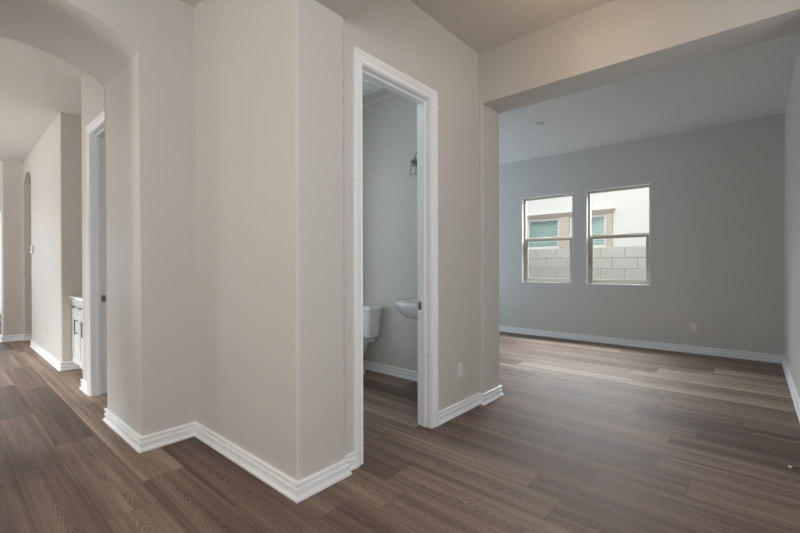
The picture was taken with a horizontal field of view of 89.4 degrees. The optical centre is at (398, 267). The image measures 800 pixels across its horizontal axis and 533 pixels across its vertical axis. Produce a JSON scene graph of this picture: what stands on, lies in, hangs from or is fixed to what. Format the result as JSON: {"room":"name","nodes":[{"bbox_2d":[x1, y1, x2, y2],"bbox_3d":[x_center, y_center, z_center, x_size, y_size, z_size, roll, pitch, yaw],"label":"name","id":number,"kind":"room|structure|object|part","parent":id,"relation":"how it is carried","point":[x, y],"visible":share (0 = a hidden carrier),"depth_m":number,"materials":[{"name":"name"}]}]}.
{"room":"house hallway","nodes":[
{"label":"house hallway","id":0,"kind":"room"},
{"bbox_2d":[0,160,23,335],"bbox_3d":[-5.785,-0.344,7.247,0.250,3.080,1.900,0,0,41],"label":"wall","id":1,"kind":"structure","parent":0,"point":[11,173],"depth_m":6.54,"materials":[{"name":"grey paint"}]},
{"bbox_2d":[23,153,31,333],"bbox_3d":[-5.743,-0.342,6.481,0.820,3.080,0.299,0,0,41],"label":"wall","id":2,"kind":"structure","parent":0,"point":[27,163],"depth_m":6.62,"materials":[{"name":"grey paint"}]},
{"bbox_2d":[0,334,86,394],"bbox_3d":[-4.550,1.150,5.417,4.558,0.100,0.571,0,0,38],"label":"baseboard","id":3,"kind":"structure","parent":2,"relation":"attached to","point":[70,365],"depth_m":5.17,"materials":[{"name":"white paint"}]},
{"bbox_2d":[0,37,84,162],"bbox_3d":[-6.521,-1.822,4.694,8.400,0.440,6.700,0,0,41],"label":"ceiling","id":4,"kind":"structure","parent":0,"point":[36,85],"depth_m":4.25,"materials":[{"name":"white paint"}]},
{"bbox_2d":[31,112,81,361],"bbox_3d":[-4.442,-0.342,5.696,2.173,3.080,0.829,0,0,41],"label":"wall","id":5,"kind":"structure","parent":0,"point":[56,159],"depth_m":4.81,"materials":[{"name":"grey paint"}]},
{"bbox_2d":[81,73,103,381],"bbox_3d":[-2.525,-0.353,3.546,1.470,3.110,0.116,0,0,41],"label":"wall","id":6,"kind":"structure","parent":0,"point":[92,91],"depth_m":3.90,"materials":[{"name":"grey paint"}]},
{"bbox_2d":[86,111,106,395],"bbox_3d":[-2.536,-0.055,3.557,0.899,2.515,0.160,0,0,41],"label":"door frame","id":7,"kind":"structure","parent":6,"relation":"attached to","point":[95,131],"depth_m":3.78,"materials":[{"name":"white paint"}]},
{"bbox_2d":[0,0,195,435],"bbox_3d":[-3.416,-0.314,1.258,0.809,3.056,5.200,0,0,41],"label":"wall","id":8,"kind":"structure","parent":0,"point":[142,52],"depth_m":2.76,"materials":[{"name":"grey paint"}]},
{"bbox_2d":[194,0,374,66],"bbox_3d":[0.402,-1.640,1.483,4.750,0.426,0.330,0,0,41],"label":"beam","id":9,"kind":"structure","parent":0,"point":[217,22],"depth_m":2.57,"materials":[{"name":"grey paint"}]},
{"bbox_2d":[362,95,417,371],"bbox_3d":[-0.532,-0.336,4.944,3.490,3.056,0.126,0,0,41],"label":"wall","id":10,"kind":"structure","parent":0,"point":[389,126],"depth_m":4.46,"materials":[{"name":"grey paint"}]},
{"bbox_2d":[409,153,416,174],"bbox_3d":[0.296,-0.860,3.422,0.240,0.211,0.480,0,0,41],"label":"vanity light","id":11,"kind":"object","parent":10,"relation":"attached to","point":[413,161],"visible":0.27,"depth_m":3.33,"materials":[{"name":"silver metal"}]},
{"bbox_2d":[411,159,416,165],"bbox_3d":[0.138,-0.865,3.348,0.066,0.054,0.065,0,0,41],"label":"socket","id":12,"kind":"object","parent":11,"relation":"attached to","point":[414,161],"depth_m":3.33,"materials":[{"name":"silver metal"}]},
{"bbox_3d":[0.138,-0.805,3.348,0.052,0.077,0.051,0,0,41],"label":"bulb","id":13,"kind":"part","parent":11,"relation":"part of","materials":[{"name":"white glass"}]},
{"bbox_2d":[363,326,799,422],"bbox_3d":[0.963,1.139,4.757,5.690,0.100,5.220,0,0,41],"label":"baseboard","id":14,"kind":"structure","parent":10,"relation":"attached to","point":[773,358],"depth_m":5.38,"materials":[{"name":"white paint"}]},
{"bbox_2d":[0,323,799,532],"bbox_3d":[-2.882,1.199,4.588,17.432,0.001,11.172,0,0,41],"label":"floor","id":15,"kind":"structure","parent":0,"point":[582,436],"depth_m":2.50,"materials":[{"name":"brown wood"}]},
{"bbox_2d":[70,299,82,369],"bbox_3d":[-3.251,0.784,4.619,1.026,0.832,0.642,0,0,41],"label":"base cabinet","id":16,"kind":"object","parent":15,"relation":"on","point":[77,315],"visible":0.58,"depth_m":4.56,"materials":[{"name":"white paint"}]},
{"bbox_2d":[69,295,81,301],"bbox_3d":[-3.248,0.298,4.623,1.032,0.137,0.638,0,0,41],"label":"countertop","id":17,"kind":"structure","parent":16,"relation":"on","point":[74,297],"depth_m":4.56,"materials":[{"name":"stone"}]},
{"bbox_3d":[-3.696,0.452,4.642,0.317,0.154,0.018,0,0,41],"label":"drawer","id":18,"kind":"part","parent":16,"relation":"part of","materials":[{"name":"white paint"}]},
{"bbox_3d":[-3.695,0.821,4.644,0.317,0.568,0.018,0,0,41],"label":"door","id":19,"kind":"part","parent":16,"relation":"part of","materials":[{"name":"white paint"}]},
{"bbox_3d":[-3.447,0.452,4.425,0.327,0.154,0.018,0,0,41],"label":"drawer","id":20,"kind":"part","parent":16,"relation":"part of","materials":[{"name":"white paint"}]},
{"bbox_3d":[-3.446,0.821,4.426,0.327,0.568,0.018,0,0,41],"label":"door","id":21,"kind":"part","parent":16,"relation":"part of","materials":[{"name":"white paint"}]},
{"bbox_2d":[195,0,344,479],"bbox_3d":[-0.897,-0.113,2.629,1.289,2.630,0.330,0,0,41],"label":"wall pier","id":22,"kind":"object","parent":15,"relation":"on","point":[269,101],"visible":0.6,"depth_m":2.27,"materials":[{"name":"grey paint"}]},
{"bbox_2d":[103,408,356,503],"bbox_3d":[-1.336,1.153,2.650,2.213,0.100,0.444,0,0,24],"label":"baseboard","id":23,"kind":"object","parent":22,"relation":"attached to","point":[297,491],"visible":0.85,"depth_m":2.43,"materials":[{"name":"white paint"}]},
{"bbox_2d":[363,304,382,373],"bbox_3d":[-0.578,0.812,4.407,0.480,0.764,0.733,0,0,41],"label":"toilet","id":24,"kind":"object","parent":15,"relation":"on","point":[371,313],"visible":0.23,"depth_m":4.44,"materials":[{"name":"white ceramic"}]},
{"bbox_3d":[-0.586,0.993,4.397,0.376,0.402,0.704,0,0,41],"label":"bowl","id":25,"kind":"part","parent":24,"relation":"part of","materials":[{"name":"white ceramic"}]},
{"bbox_3d":[-0.409,0.629,4.599,0.456,0.317,0.206,0,0,41],"label":"tank","id":26,"kind":"part","parent":24,"relation":"part of","materials":[{"name":"white ceramic"}]},
{"bbox_3d":[-0.411,0.451,4.597,0.480,0.044,0.224,0,0,41],"label":"tank lid","id":27,"kind":"part","parent":24,"relation":"part of","materials":[{"name":"white ceramic"}]},
{"bbox_2d":[395,299,416,318],"bbox_3d":[0.214,0.668,3.503,0.467,1.055,0.580,0,0,41],"label":"pedestal sink","id":28,"kind":"object","parent":15,"relation":"on","point":[406,307],"visible":0.23,"depth_m":3.31,"materials":[{"name":"white ceramic"}]},
{"bbox_2d":[439,385,503,425],"bbox_3d":[-0.648,1.144,4.524,3.470,0.100,0.973,0,0,41],"label":"baseboard","id":29,"kind":"structure","parent":15,"relation":"on","point":[446,414],"depth_m":3.38,"materials":[{"name":"white paint"}]},
{"bbox_2d":[478,104,498,392],"bbox_3d":[0.778,-0.113,3.673,0.156,2.612,0.316,0,0,41],"label":"wall column","id":30,"kind":"structure","parent":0,"point":[488,118],"depth_m":3.58,"materials":[{"name":"grey paint"}]},
{"bbox_2d":[180,0,799,164],"bbox_3d":[-0.398,-1.914,2.315,7.150,0.120,10.980,0,0,41],"label":"ceiling","id":31,"kind":"structure","parent":0,"point":[752,81],"depth_m":4.36,"materials":[{"name":"white paint"}]},
{"bbox_2d":[362,78,382,95],"bbox_3d":[-0.349,-1.849,4.172,0.300,0.027,0.300,0,0,41],"label":"exhaust fan","id":32,"kind":"structure","parent":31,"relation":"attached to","point":[368,87],"depth_m":4.15,"materials":[{"name":"white plastic"}]},
{"bbox_3d":[-0.349,-1.847,4.172,0.164,0.023,0.164,0,0,41],"label":"panel","id":33,"kind":"part","parent":32,"relation":"part of","materials":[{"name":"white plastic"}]},
{"bbox_2d":[533,122,542,126],"bbox_3d":[1.827,-1.858,5.285,0.128,0.029,0.128,0,0,41],"label":"smoke detector","id":34,"kind":"object","parent":31,"relation":"attached to","point":[538,124],"visible":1,"depth_m":5.25,"materials":[{"name":"white plastic"}]},
{"bbox_2d":[478,0,799,113],"bbox_3d":[1.547,-1.640,2.991,2.209,0.444,0.316,0,0,41],"label":"wall header","id":35,"kind":"structure","parent":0,"point":[613,41],"depth_m":2.82,"materials":[{"name":"grey paint"}]},
{"bbox_2d":[343,0,478,454],"bbox_3d":[0.125,-0.330,2.957,0.115,3.056,1.720,0,0,41],"label":"wall","id":36,"kind":"structure","parent":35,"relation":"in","point":[398,33],"depth_m":3.15,"materials":[{"name":"grey paint"}]},
{"bbox_2d":[352,46,438,468],"bbox_3d":[-0.035,-0.059,2.775,0.159,2.515,0.848,0,0,41],"label":"door frame","id":37,"kind":"structure","parent":36,"relation":"attached to","point":[365,65],"depth_m":3.00,"materials":[{"name":"white paint"}]},
{"bbox_3d":[-0.086,-0.059,2.820,0.022,2.515,0.848,0,0,41],"label":"casing","id":38,"kind":"part","parent":37,"relation":"part of","materials":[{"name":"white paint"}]},
{"bbox_2d":[458,363,462,377],"bbox_3d":[0.507,0.841,3.301,0.010,0.114,0.070,0,0,41],"label":"wall outlet","id":39,"kind":"object","parent":36,"relation":"attached to","point":[460,365],"visible":1,"depth_m":3.30,"materials":[{"name":"white plastic"}]},
{"bbox_2d":[499,113,783,354],"bbox_3d":[2.678,-0.352,6.823,5.850,3.056,0.168,0,0,41],"label":"wall","id":40,"kind":"structure","parent":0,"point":[717,192],"depth_m":5.61,"materials":[{"name":"grey paint"}]},
{"bbox_2d":[522,192,572,282],"bbox_3d":[2.558,-0.476,6.907,0.869,1.480,0.143,0,0,41],"label":"window","id":41,"kind":"structure","parent":40,"relation":"attached to","point":[525,240],"depth_m":7.02,"materials":[{"name":"beige plastic"}]},
{"bbox_3d":[2.570,-0.131,6.921,0.797,0.722,0.032,0,0,41],"label":"sash","id":42,"kind":"part","parent":41,"relation":"part of","materials":[{"name":"glass"}]},
{"bbox_2d":[586,183,650,284],"bbox_3d":[3.372,-0.475,6.195,0.882,1.480,0.143,0,0,41],"label":"window","id":43,"kind":"structure","parent":40,"relation":"attached to","point":[589,238],"depth_m":6.25,"materials":[{"name":"beige plastic"}]},
{"bbox_3d":[3.385,-0.130,6.209,0.810,0.722,0.032,0,0,41],"label":"sash","id":44,"kind":"part","parent":43,"relation":"part of","materials":[{"name":"glass"}]},
{"bbox_2d":[691,323,696,331],"bbox_3d":[4.038,0.820,5.525,0.070,0.114,0.010,0,0,41],"label":"wall outlet","id":45,"kind":"object","parent":40,"relation":"attached to","point":[693,325],"visible":1,"depth_m":5.52,"materials":[{"name":"white plastic"}]},
{"bbox_2d":[784,43,799,398],"bbox_3d":[3.652,-0.342,3.608,0.151,3.056,3.391,0,0,41],"label":"wall","id":46,"kind":"structure","parent":0,"point":[792,110],"depth_m":3.94,"materials":[{"name":"grey paint"}]},
{"label":"outside","id":47,"kind":"structure","parent":0,"visible":0},
{"bbox_3d":[6.062,1.380,9.974,28.000,0.150,9.015,0,0,41],"label":"ground","id":48,"kind":"structure","parent":47,"visible":0},
{"bbox_2d":[528,246,645,279],"bbox_3d":[3.623,0.474,7.853,8.321,1.691,0.190,0,0,41],"label":"wall","id":49,"kind":"structure","parent":48,"relation":"on","point":[625,263],"depth_m":7.58,"materials":[{"name":"grey concrete"}]},
{"bbox_2d":[527,188,648,248],"bbox_3d":[5.232,-1.764,9.020,20.000,6.150,0.315,0,0,41],"label":"neighbor house","id":50,"kind":"structure","parent":48,"relation":"on","point":[624,211],"depth_m":9.47,"materials":[{"name":"white paint"}]},
{"bbox_2d":[530,221,557,246],"bbox_3d":[3.747,-0.832,10.381,0.775,0.654,0.043,0,0,41],"label":"blind","id":51,"kind":"object","parent":50,"relation":"hanging from","point":[554,242],"depth_m":10.37,"materials":[{"name":"teal"}]},
{"bbox_3d":[4.041,-1.282,9.931,2.390,0.095,0.115,0,0,41],"label":"crown moulding","id":52,"kind":"part","parent":50,"relation":"part of","materials":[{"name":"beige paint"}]},
{"bbox_3d":[4.068,-0.740,9.954,2.260,1.000,0.050,0,0,41],"label":"window trim","id":53,"kind":"part","parent":50,"relation":"part of","materials":[{"name":"beige paint"}]},
{"bbox_2d":[591,218,603,244],"bbox_3d":[4.552,-0.832,9.677,0.775,0.654,0.043,0,0,41],"label":"blind","id":54,"kind":"object","parent":50,"relation":"hanging from","point":[602,225],"depth_m":9.53,"materials":[{"name":"teal"}]}
]}

